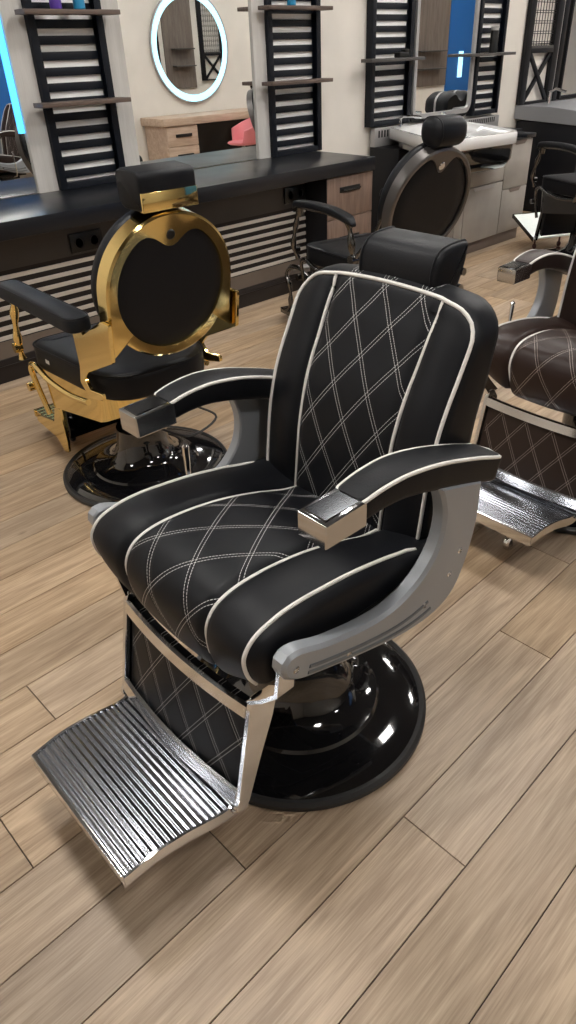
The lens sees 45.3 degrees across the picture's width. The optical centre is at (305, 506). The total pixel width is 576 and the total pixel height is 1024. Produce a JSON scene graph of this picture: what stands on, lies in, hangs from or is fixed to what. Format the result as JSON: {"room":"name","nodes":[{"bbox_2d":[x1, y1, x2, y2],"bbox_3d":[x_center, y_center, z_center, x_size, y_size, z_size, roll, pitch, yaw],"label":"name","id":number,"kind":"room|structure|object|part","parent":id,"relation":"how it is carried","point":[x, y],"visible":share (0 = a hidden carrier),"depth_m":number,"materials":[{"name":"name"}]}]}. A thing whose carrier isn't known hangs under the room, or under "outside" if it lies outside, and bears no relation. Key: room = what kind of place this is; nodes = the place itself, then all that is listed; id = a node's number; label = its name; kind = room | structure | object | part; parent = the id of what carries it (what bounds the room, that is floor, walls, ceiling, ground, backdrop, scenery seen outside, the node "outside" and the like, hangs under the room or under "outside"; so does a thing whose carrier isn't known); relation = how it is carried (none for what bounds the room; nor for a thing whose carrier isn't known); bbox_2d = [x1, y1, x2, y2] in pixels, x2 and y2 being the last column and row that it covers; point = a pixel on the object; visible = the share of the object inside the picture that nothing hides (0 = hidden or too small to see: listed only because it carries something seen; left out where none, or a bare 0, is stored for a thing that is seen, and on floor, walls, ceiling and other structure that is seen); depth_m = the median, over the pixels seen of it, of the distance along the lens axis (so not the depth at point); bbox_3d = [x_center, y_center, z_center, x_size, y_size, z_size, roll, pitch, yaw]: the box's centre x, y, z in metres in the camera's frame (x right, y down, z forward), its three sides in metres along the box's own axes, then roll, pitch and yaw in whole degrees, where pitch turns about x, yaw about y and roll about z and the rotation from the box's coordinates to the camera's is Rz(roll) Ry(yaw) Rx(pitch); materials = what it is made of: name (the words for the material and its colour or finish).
{"room":"salon","nodes":[
{"label":"salon","id":0,"kind":"room"},
{"bbox_2d":[0,0,574,199],"bbox_3d":[1.460,-4.207,6.052,0.100,3.200,18.500,28,44,37],"label":"wall","id":1,"kind":"structure","parent":0,"point":[343,28],"depth_m":5.34,"materials":[{"name":"paint"}]},
{"bbox_2d":[0,21,37,198],"bbox_3d":[-1.873,-2.393,3.133,0.024,1.908,0.934,28,44,37],"label":"wall mirror","id":2,"kind":"object","parent":1,"relation":"attached to","point":[17,176],"visible":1,"depth_m":3.74,"materials":[{"name":"clear glass"}]},
{"bbox_2d":[0,0,58,192],"bbox_3d":[-1.503,-2.671,3.399,0.034,2.060,0.121,28,44,37],"label":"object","id":3,"kind":"structure","parent":1,"relation":"attached to","point":[13,26],"depth_m":3.69,"materials":[{"name":"white paint"}]},
{"bbox_2d":[21,0,125,190],"bbox_3d":[-1.290,-2.718,3.596,0.064,1.910,0.442,28,44,37],"label":"panel","id":4,"kind":"object","parent":1,"relation":"attached to","point":[70,56],"visible":0.89,"depth_m":3.87,"materials":[{"name":"black paint"}]},
{"bbox_2d":[14,8,119,14],"bbox_3d":[-1.232,-2.583,3.603,0.110,0.022,0.550,28,44,37],"label":"wall shelf","id":5,"kind":"object","parent":4,"relation":"attached to","point":[26,11],"visible":1,"depth_m":3.55,"materials":[{"name":"brown wood"}]},
{"bbox_2d":[49,0,61,8],"bbox_3d":[-1.283,-2.607,3.529,0.060,0.102,0.060,28,44,37],"label":"jar","id":6,"kind":"object","parent":5,"relation":"on","point":[54,4],"visible":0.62,"depth_m":3.53,"materials":[{"name":"purple plastic"}]},
{"bbox_2d":[72,0,85,8],"bbox_3d":[-1.188,-2.662,3.607,0.060,0.102,0.060,28,44,37],"label":"jar","id":7,"kind":"object","parent":5,"relation":"on","point":[77,4],"visible":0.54,"depth_m":3.60,"materials":[{"name":"blue plastic"}]},
{"bbox_2d":[33,97,130,108],"bbox_3d":[-1.227,-2.242,3.825,0.110,0.022,0.545,28,44,37],"label":"wall shelf","id":8,"kind":"object","parent":4,"relation":"attached to","point":[56,104],"visible":1,"depth_m":3.77,"materials":[{"name":"brown wood"}]},
{"bbox_2d":[100,0,139,166],"bbox_3d":[-1.103,-2.902,3.727,0.034,2.060,0.125,28,44,37],"label":"trim","id":9,"kind":"structure","parent":1,"relation":"attached to","point":[112,26],"depth_m":4.01,"materials":[{"name":"white paint"}]},
{"bbox_2d":[117,0,257,168],"bbox_3d":[-0.711,-3.069,4.093,0.012,1.908,0.983,28,44,37],"label":"wall mirror","id":10,"kind":"object","parent":1,"relation":"attached to","point":[189,64],"visible":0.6,"depth_m":4.33,"materials":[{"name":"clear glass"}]},
{"bbox_2d":[249,0,270,158],"bbox_3d":[-0.323,-3.353,4.367,0.034,2.060,0.110,28,44,37],"label":"trim","id":11,"kind":"structure","parent":1,"relation":"attached to","point":[257,23],"depth_m":4.65,"materials":[{"name":"white paint"}]},
{"bbox_2d":[264,0,321,157],"bbox_3d":[-0.095,-3.409,4.576,0.064,1.910,0.500,28,44,37],"label":"panel","id":12,"kind":"object","parent":1,"relation":"attached to","point":[292,37],"visible":0.92,"depth_m":4.85,"materials":[{"name":"black paint"}]},
{"bbox_2d":[258,5,332,10],"bbox_3d":[-0.057,-3.289,4.550,0.110,0.022,0.590,28,44,37],"label":"wall shelf","id":13,"kind":"object","parent":12,"relation":"attached to","point":[262,7],"visible":1,"depth_m":4.48,"materials":[{"name":"brown wood"}]},
{"bbox_2d":[287,0,295,4],"bbox_3d":[-0.091,-3.335,4.481,0.060,0.132,0.060,28,44,37],"label":"bottle","id":14,"kind":"object","parent":13,"relation":"on","point":[289,2],"visible":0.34,"depth_m":4.49,"materials":[{"name":"blue plastic"}]},
{"bbox_2d":[262,78,332,85],"bbox_3d":[-0.047,-2.944,4.779,0.110,0.022,0.588,28,44,37],"label":"wall shelf","id":15,"kind":"object","parent":12,"relation":"attached to","point":[314,80],"visible":1,"depth_m":4.72,"materials":[{"name":"brown wood"}]},
{"bbox_2d":[364,0,415,127],"bbox_3d":[0.652,-3.885,5.160,0.064,1.805,0.505,28,44,37],"label":"panel","id":16,"kind":"object","parent":1,"relation":"attached to","point":[390,26],"visible":0.91,"depth_m":5.41,"materials":[{"name":"black paint"}]},
{"bbox_2d":[361,56,424,62],"bbox_3d":[0.685,-3.452,5.326,0.110,0.022,0.650,28,44,37],"label":"wall shelf","id":17,"kind":"object","parent":16,"relation":"attached to","point":[423,57],"visible":1,"depth_m":5.24,"materials":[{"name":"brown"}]},
{"bbox_2d":[394,49,409,57],"bbox_3d":[0.754,-3.526,5.363,0.060,0.055,0.130,28,44,37],"label":"clipper","id":18,"kind":"object","parent":17,"relation":"on","point":[404,52],"visible":0.98,"depth_m":5.34,"materials":[{"name":"black plastic"}]},
{"bbox_2d":[410,0,480,122],"bbox_3d":[1.156,-4.174,5.574,0.063,1.826,0.916,28,44,37],"label":"framed mirror","id":19,"kind":"object","parent":1,"relation":"attached to","point":[444,30],"visible":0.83,"depth_m":5.80,"materials":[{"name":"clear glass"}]},
{"bbox_2d":[466,0,509,115],"bbox_3d":[1.635,-4.444,5.971,0.064,1.825,0.434,28,44,37],"label":"panel","id":20,"kind":"object","parent":1,"relation":"attached to","point":[487,69],"visible":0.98,"depth_m":6.25,"materials":[{"name":"black paint"}]},
{"bbox_2d":[461,52,515,56],"bbox_3d":[1.625,-3.997,6.095,0.110,0.022,0.710,28,44,37],"label":"wall shelf","id":21,"kind":"object","parent":20,"relation":"attached to","point":[496,53],"visible":1,"depth_m":6.00,"materials":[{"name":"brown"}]},
{"bbox_2d":[489,26,498,52],"bbox_3d":[1.660,-4.108,6.068,0.070,0.192,0.070,28,44,37],"label":"can","id":22,"kind":"object","parent":21,"relation":"on","point":[494,35],"visible":1,"depth_m":6.05,"materials":[{"name":"black metal"}]},
{"bbox_3d":[1.658,-4.176,6.022,0.068,0.029,0.068,28,44,37],"label":"lid","id":23,"kind":"part","parent":22,"relation":"part of","materials":[{"name":"grey metal"}]},
{"bbox_2d":[556,0,575,98],"bbox_3d":[3.119,-5.322,7.182,0.042,1.785,1.380,28,44,37],"label":"wall mirror","id":24,"kind":"object","parent":1,"relation":"attached to","point":[567,78],"visible":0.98,"depth_m":7.17,"materials":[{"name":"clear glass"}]},
{"bbox_2d":[0,211,575,1023],"bbox_3d":[4.479,-1.286,4.428,8.320,0.004,18.500,28,44,37],"label":"floor","id":25,"kind":"structure","parent":0,"point":[443,893],"depth_m":1.56,"materials":[{"name":"brown wood"}]},
{"bbox_2d":[0,160,238,506],"bbox_3d":[-0.750,-0.708,2.700,0.700,1.215,1.071,-28,42,-33],"label":"barber chair","id":26,"kind":"object","parent":25,"relation":"on","point":[161,274],"visible":0.87,"depth_m":2.41,"materials":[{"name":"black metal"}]},
{"bbox_3d":[-1.127,-0.702,2.712,0.118,0.276,0.044,25,42,34],"label":"post","id":27,"kind":"part","parent":26,"relation":"part of","materials":[{"name":"gold metal"}]},
{"bbox_3d":[-1.123,-0.502,2.854,0.045,0.036,0.035,-28,42,-33],"label":"knob","id":28,"kind":"part","parent":26,"relation":"part of","materials":[{"name":"gold metal"}]},
{"bbox_3d":[-0.948,-0.407,2.705,0.046,0.245,0.496,-28,42,-33],"label":"rail","id":29,"kind":"part","parent":26,"relation":"part of","materials":[{"name":"gold metal"}]},
{"bbox_3d":[-0.872,-0.463,3.040,0.400,0.212,0.044,-28,42,-33],"label":"leg panel","id":30,"kind":"part","parent":26,"relation":"part of","materials":[{"name":"gold metal"}]},
{"bbox_3d":[-0.707,-0.597,2.720,0.517,0.106,0.620,-28,42,-33],"label":"seat","id":31,"kind":"part","parent":26,"relation":"part of","materials":[{"name":"black leather"}]},
{"bbox_3d":[-0.484,-0.760,2.302,0.480,0.477,0.184,-28,42,-33],"label":"backrest","id":32,"kind":"part","parent":26,"relation":"part of","materials":[{"name":"gold metal"}]},
{"bbox_3d":[-0.683,-0.262,2.926,0.664,0.211,0.664,-28,42,-33],"label":"plate","id":33,"kind":"part","parent":26,"relation":"part of","materials":[{"name":"black metal"}]},
{"bbox_3d":[-0.412,-0.930,2.084,0.196,0.055,0.023,-28,42,-33],"label":"headrest plate","id":34,"kind":"part","parent":26,"relation":"part of","materials":[{"name":"gold metal"}]},
{"bbox_3d":[-0.442,-0.726,2.269,0.420,0.416,0.073,-28,42,-33],"label":"panel","id":35,"kind":"part","parent":26,"relation":"part of","materials":[{"name":"black leather"}]},
{"bbox_2d":[0,183,307,384],"bbox_3d":[-1.092,-1.335,4.067,0.048,0.757,3.095,28,44,37],"label":"striped panel","id":36,"kind":"object","parent":25,"relation":"on","point":[256,229],"visible":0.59,"depth_m":4.05,"materials":[{"name":"black wood"}]},
{"bbox_2d":[68,229,102,253],"bbox_3d":[-1.209,-1.470,3.817,0.018,0.100,0.200,28,44,37],"label":"power socket","id":37,"kind":"object","parent":36,"relation":"attached to","point":[87,240],"visible":0.98,"depth_m":3.81,"materials":[{"name":"black plastic"}]},
{"bbox_2d":[74,236,84,249],"bbox_3d":[-1.238,-1.448,3.786,0.005,0.068,0.068,28,44,37],"label":"outlet","id":38,"kind":"object","parent":37,"relation":"attached to","point":[79,241],"depth_m":3.79,"materials":[{"name":"black plastic"}]},
{"bbox_2d":[89,233,99,245],"bbox_3d":[-1.171,-1.486,3.840,0.005,0.068,0.068,28,44,37],"label":"outlet","id":39,"kind":"object","parent":37,"relation":"attached to","point":[94,238],"depth_m":3.84,"materials":[{"name":"black plastic"}]},
{"bbox_3d":[-1.106,-1.576,3.914,0.030,0.187,3.095,28,44,37],"label":"panel","id":40,"kind":"part","parent":36,"relation":"part of","materials":[{"name":"black wood"}]},
{"bbox_3d":[-1.093,-1.165,4.188,0.030,0.090,3.095,28,44,37],"label":"panel","id":41,"kind":"part","parent":36,"relation":"part of","materials":[{"name":"white wood"}]},
{"bbox_2d":[284,184,305,203],"bbox_3d":[-0.069,-2.147,4.739,0.018,0.100,0.200,28,44,37],"label":"power socket","id":42,"kind":"object","parent":36,"relation":"attached to","point":[291,194],"visible":0.98,"depth_m":4.73,"materials":[{"name":"black plastic"}]},
{"bbox_2d":[287,190,294,200],"bbox_3d":[-0.098,-2.126,4.708,0.005,0.068,0.068,28,44,37],"label":"outlet","id":43,"kind":"object","parent":42,"relation":"attached to","point":[290,193],"depth_m":4.71,"materials":[{"name":"black plastic"}]},
{"bbox_2d":[297,188,303,198],"bbox_3d":[-0.032,-2.164,4.762,0.005,0.068,0.068,28,44,37],"label":"outlet","id":44,"kind":"object","parent":42,"relation":"attached to","point":[300,191],"depth_m":4.76,"materials":[{"name":"black plastic"}]},
{"bbox_2d":[0,151,374,241],"bbox_3d":[-0.994,-1.807,4.012,0.604,0.082,3.615,28,44,37],"label":"countertop","id":45,"kind":"structure","parent":25,"relation":"on","point":[29,215],"depth_m":4.03,"materials":[{"name":"black laminate"}]},
{"bbox_2d":[31,226,500,887],"bbox_3d":[-0.110,0.091,1.527,1.077,1.158,0.693,-29,42,-34],"label":"barber chair","id":46,"kind":"object","parent":25,"relation":"on","point":[338,514],"visible":1,"depth_m":1.47,"materials":[{"name":"black leather"}]},
{"bbox_3d":[-0.429,0.115,1.603,0.058,0.158,0.093,-29,42,-34],"label":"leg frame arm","id":47,"kind":"part","parent":46,"relation":"part of","materials":[{"name":"silver metal"}]},
{"bbox_3d":[-0.417,0.325,1.685,0.126,0.303,0.014,-29,42,-34],"label":"leg frame","id":48,"kind":"part","parent":46,"relation":"part of","materials":[{"name":"silver metal"}]},
{"bbox_3d":[-0.288,-0.098,1.717,0.560,0.330,0.034,-29,42,-34],"label":"armrest frame","id":49,"kind":"part","parent":46,"relation":"part of","materials":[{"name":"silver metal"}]},
{"bbox_3d":[-0.240,-0.029,1.746,0.156,0.254,0.018,21,40,30],"label":"pump lever","id":50,"kind":"part","parent":46,"relation":"part of","materials":[{"name":"silver metal"}]},
{"bbox_3d":[-0.272,0.421,1.541,0.081,0.258,0.428,-29,42,-34],"label":"leg panel","id":51,"kind":"part","parent":46,"relation":"part of","materials":[{"name":"black leather"}]},
{"bbox_3d":[-0.106,0.499,1.411,0.126,0.303,0.014,-29,42,-34],"label":"leg frame","id":52,"kind":"part","parent":46,"relation":"part of","materials":[{"name":"silver metal"}]},
{"bbox_3d":[-0.062,0.080,1.563,0.640,0.212,0.572,-29,42,-34],"label":"seat","id":53,"kind":"part","parent":46,"relation":"part of","materials":[{"name":"black leather"}]},
{"bbox_3d":[-0.063,0.320,1.280,0.058,0.158,0.093,-29,42,-34],"label":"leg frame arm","id":54,"kind":"part","parent":46,"relation":"part of","materials":[{"name":"silver metal"}]},
{"bbox_3d":[-0.015,0.440,1.845,0.644,0.211,0.644,-29,42,-34],"label":"plate","id":55,"kind":"part","parent":46,"relation":"part of","materials":[{"name":"black metal"}]},
{"bbox_3d":[0.153,0.149,1.328,0.560,0.330,0.034,-29,42,-34],"label":"armrest frame","id":56,"kind":"part","parent":46,"relation":"part of","materials":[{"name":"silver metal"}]},
{"bbox_3d":[0.149,-0.228,1.607,0.265,0.586,0.512,-29,42,-34],"label":"backrest","id":57,"kind":"part","parent":46,"relation":"part of","materials":[{"name":"black leather"}]},
{"bbox_2d":[305,170,372,273],"bbox_3d":[0.118,-2.098,5.155,0.627,0.757,0.480,28,44,37],"label":"drawer unit","id":58,"kind":"object","parent":25,"relation":"on","point":[352,193],"visible":0.38,"depth_m":4.86,"materials":[{"name":"brown wood"}]},
{"bbox_3d":[-0.059,-2.031,5.008,0.600,0.697,0.005,28,44,37],"label":"panel","id":59,"kind":"part","parent":58,"relation":"part of","materials":[{"name":"black wood"}]},
{"bbox_3d":[0.316,-1.986,4.997,0.020,0.225,0.471,28,44,37],"label":"drawer","id":60,"kind":"part","parent":58,"relation":"part of","materials":[{"name":"brown wood"}]},
{"bbox_3d":[0.310,-2.193,4.858,0.020,0.265,0.471,28,44,37],"label":"drawer","id":61,"kind":"part","parent":58,"relation":"part of","materials":[{"name":"brown wood"}]},
{"bbox_3d":[0.322,-2.222,4.815,0.027,0.036,0.210,28,44,37],"label":"handle","id":62,"kind":"part","parent":58,"relation":"part of","materials":[{"name":"black metal"}]},
{"bbox_2d":[280,114,470,315],"bbox_3d":[0.341,-1.530,3.871,0.700,1.227,1.331,-20,38,-25],"label":"barber chair","id":63,"kind":"object","parent":25,"relation":"on","point":[427,190],"visible":0.48,"depth_m":3.34,"materials":[{"name":"black leather"}]},
{"bbox_3d":[-0.040,-1.558,3.930,0.065,0.302,0.118,-20,38,-25],"label":"post","id":64,"kind":"part","parent":63,"relation":"part of","materials":[{"name":"silver metal"}]},
{"bbox_3d":[-0.030,-1.367,4.100,0.045,0.036,0.035,-20,38,-25],"label":"knob","id":65,"kind":"part","parent":63,"relation":"part of","materials":[{"name":"silver metal"}]},
{"bbox_3d":[0.107,-1.254,3.926,0.046,0.245,0.496,-20,38,-25],"label":"rail","id":66,"kind":"part","parent":63,"relation":"part of","materials":[{"name":"silver metal"}]},
{"bbox_3d":[0.088,-1.551,3.656,0.024,0.054,0.570,-20,38,-25],"label":"armrest rail","id":67,"kind":"part","parent":63,"relation":"part of","materials":[{"name":"black leather"}]},
{"bbox_3d":[0.367,-1.417,3.900,0.517,0.106,0.620,-20,38,-25],"label":"seat","id":68,"kind":"part","parent":63,"relation":"part of","materials":[{"name":"black leather"}]},
{"bbox_3d":[0.574,-1.517,3.403,0.480,0.534,0.266,-20,38,-25],"label":"backrest","id":69,"kind":"part","parent":63,"relation":"part of","materials":[{"name":"black leather"}]},
{"bbox_3d":[0.602,-1.473,3.377,0.420,0.462,0.163,-20,38,-25],"label":"panel","id":70,"kind":"part","parent":63,"relation":"part of","materials":[{"name":"black leather"}]},
{"bbox_2d":[447,131,535,253],"bbox_3d":[1.400,-2.680,5.888,0.505,0.845,1.080,28,44,37],"label":"base cabinet","id":71,"kind":"object","parent":25,"relation":"on","point":[486,220],"visible":0.48,"depth_m":5.80,"materials":[{"name":"grey wood"}]},
{"bbox_2d":[389,112,517,173],"bbox_3d":[1.128,-2.908,5.481,0.842,0.351,1.451,-10,35,-12],"label":"basin","id":72,"kind":"object","parent":71,"relation":"in","point":[486,147],"visible":0.66,"depth_m":5.16,"materials":[{"name":"white ceramic"}]},
{"bbox_2d":[399,114,421,126],"bbox_3d":[0.847,-3.112,5.565,0.182,0.091,0.024,8,35,15],"label":"tap","id":73,"kind":"object","parent":72,"relation":"on","point":[409,115],"depth_m":5.55,"materials":[{"name":"silver metal"}]},
{"bbox_3d":[1.136,-2.947,5.458,0.810,0.080,1.483,-8,34,-10],"label":"bowl","id":74,"kind":"part","parent":72,"relation":"part of","materials":[{"name":"white ceramic"}]},
{"bbox_3d":[1.223,-2.272,5.556,0.020,0.345,0.106,28,44,37],"label":"door","id":75,"kind":"part","parent":71,"relation":"part of","materials":[{"name":"white wood"}]},
{"bbox_3d":[1.458,-2.439,5.728,0.020,0.420,0.539,28,44,37],"label":"door","id":76,"kind":"part","parent":71,"relation":"part of","materials":[{"name":"beige wood"}]},
{"bbox_3d":[1.450,-2.692,5.559,0.020,0.170,0.539,28,44,37],"label":"door","id":77,"kind":"part","parent":71,"relation":"part of","materials":[{"name":"beige wood"}]},
{"bbox_3d":[1.794,-2.602,6.024,0.020,0.345,0.390,28,44,37],"label":"door","id":78,"kind":"part","parent":71,"relation":"part of","materials":[{"name":"beige wood"}]},
{"bbox_3d":[1.785,-2.897,5.827,0.020,0.355,0.390,28,44,37],"label":"door","id":79,"kind":"part","parent":71,"relation":"part of","materials":[{"name":"white wood"}]},
{"bbox_2d":[473,248,575,550],"bbox_3d":[0.961,-0.520,2.393,1.077,1.158,0.693,-29,42,-34],"label":"barber chair","id":80,"kind":"object","parent":25,"relation":"on","point":[531,495],"visible":0.84,"depth_m":2.36,"materials":[{"name":"brown leather"}]},
{"bbox_3d":[0.654,-0.287,2.554,0.126,0.303,0.014,-29,42,-34],"label":"leg frame","id":81,"kind":"part","parent":80,"relation":"part of","materials":[{"name":"silver metal"}]},
{"bbox_3d":[0.643,-0.498,2.472,0.058,0.158,0.093,-29,42,-34],"label":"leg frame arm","id":82,"kind":"part","parent":80,"relation":"part of","materials":[{"name":"silver metal"}]},
{"bbox_3d":[0.834,-0.641,2.613,0.156,0.254,0.018,21,40,30],"label":"pump lever","id":83,"kind":"part","parent":80,"relation":"part of","materials":[{"name":"silver metal"}]},
{"bbox_3d":[0.797,-0.191,2.409,0.081,0.258,0.428,-29,42,-34],"label":"leg panel","id":84,"kind":"part","parent":80,"relation":"part of","materials":[{"name":"brown leather"}]},
{"bbox_3d":[1.010,-0.531,2.429,0.640,0.212,0.572,-29,42,-34],"label":"seat","id":85,"kind":"part","parent":80,"relation":"part of","materials":[{"name":"brown leather"}]},
{"bbox_3d":[0.785,-0.710,2.584,0.560,0.330,0.034,-29,42,-34],"label":"armrest frame","id":86,"kind":"part","parent":80,"relation":"part of","materials":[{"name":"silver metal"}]},
{"bbox_3d":[1.223,-0.838,2.472,0.265,0.586,0.512,-29,42,-34],"label":"backrest","id":87,"kind":"part","parent":80,"relation":"part of","materials":[{"name":"brown leather"}]},
{"bbox_2d":[512,141,575,255],"bbox_3d":[2.180,-2.561,5.298,0.700,1.265,1.241,-11,35,-13],"label":"barber chair","id":88,"kind":"object","parent":25,"relation":"on","point":[556,217],"visible":0.83,"depth_m":5.48,"materials":[{"name":"black leather"}]},
{"bbox_3d":[1.825,-2.666,5.414,0.065,0.302,0.118,-11,35,-13],"label":"post","id":89,"kind":"part","parent":88,"relation":"part of","materials":[{"name":"silver metal"}]},
{"bbox_3d":[1.927,-2.345,5.386,0.046,0.245,0.496,-11,35,-13],"label":"rail","id":90,"kind":"part","parent":88,"relation":"part of","materials":[{"name":"silver metal"}]},
{"bbox_3d":[1.894,-2.643,5.120,0.024,0.054,0.570,-11,35,-13],"label":"armrest rail","id":91,"kind":"part","parent":88,"relation":"part of","materials":[{"name":"silver metal"}]},
{"bbox_3d":[2.128,-2.359,5.676,0.400,0.212,0.044,-11,35,-13],"label":"leg panel","id":92,"kind":"part","parent":88,"relation":"part of","materials":[{"name":"black leather"}]},
{"bbox_3d":[2.196,-2.471,5.306,0.517,0.106,0.620,-11,35,-13],"label":"seat","id":93,"kind":"part","parent":88,"relation":"part of","materials":[{"name":"black leather"}]},
{"bbox_3d":[2.213,-2.092,5.536,0.664,0.211,0.664,-11,35,-13],"label":"plate","id":94,"kind":"part","parent":88,"relation":"part of","materials":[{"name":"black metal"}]},
{"bbox_2d":[514,87,575,211],"bbox_3d":[2.967,-3.811,7.278,0.870,1.104,1.604,28,44,37],"label":"countertop","id":95,"kind":"structure","parent":25,"relation":"on","point":[555,120],"depth_m":6.80,"materials":[{"name":"grey"}]},
{"bbox_2d":[516,0,565,104],"bbox_3d":[2.294,-4.848,6.505,0.045,1.800,0.615,28,44,37],"label":"frame","id":96,"kind":"object","parent":95,"relation":"on","point":[527,57],"visible":1,"depth_m":6.74,"materials":[{"name":"black metal"}]},
{"bbox_3d":[2.314,-4.485,6.732,0.008,0.028,0.440,28,44,37],"label":"rail","id":97,"kind":"part","parent":96,"relation":"part of","materials":[{"name":"grey metal"}]},
{"bbox_2d":[547,87,566,104],"bbox_3d":[2.479,-4.048,6.799,0.170,0.154,0.029,11,36,19],"label":"tap","id":98,"kind":"object","parent":95,"relation":"on","point":[558,89],"depth_m":6.80,"materials":[{"name":"silver metal"}]},
{"bbox_2d":[551,1,565,97],"bbox_3d":[2.522,-4.972,6.689,0.025,1.790,0.018,28,44,37],"label":"metal strip","id":99,"kind":"object","parent":95,"relation":"on","point":[565,1],"visible":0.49,"depth_m":6.91,"materials":[{"name":"grey metal"}]},
{"bbox_2d":[551,0,570,100],"bbox_3d":[2.560,-4.998,6.727,0.045,1.790,0.080,28,44,37],"label":"post","id":100,"kind":"object","parent":95,"relation":"on","point":[568,2],"visible":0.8,"depth_m":6.95,"materials":[{"name":"black metal"}]},
{"bbox_2d":[370,124,408,231],"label":"cabinet","id":101,"kind":"object","parent":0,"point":[387,153],"depth_m":5.63,"materials":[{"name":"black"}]},
{"bbox_2d":[465,115,498,125],"label":"vent grille","id":102,"kind":"object","parent":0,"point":[493,120],"depth_m":6.51,"materials":[{"name":"white"}]},
{"bbox_3d":[1.192,-3.359,6.113,0.050,0.135,1.840,28,44,37],"label":"vent panel","id":103,"kind":"part","parent":102,"relation":"part of","materials":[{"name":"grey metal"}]}
]}

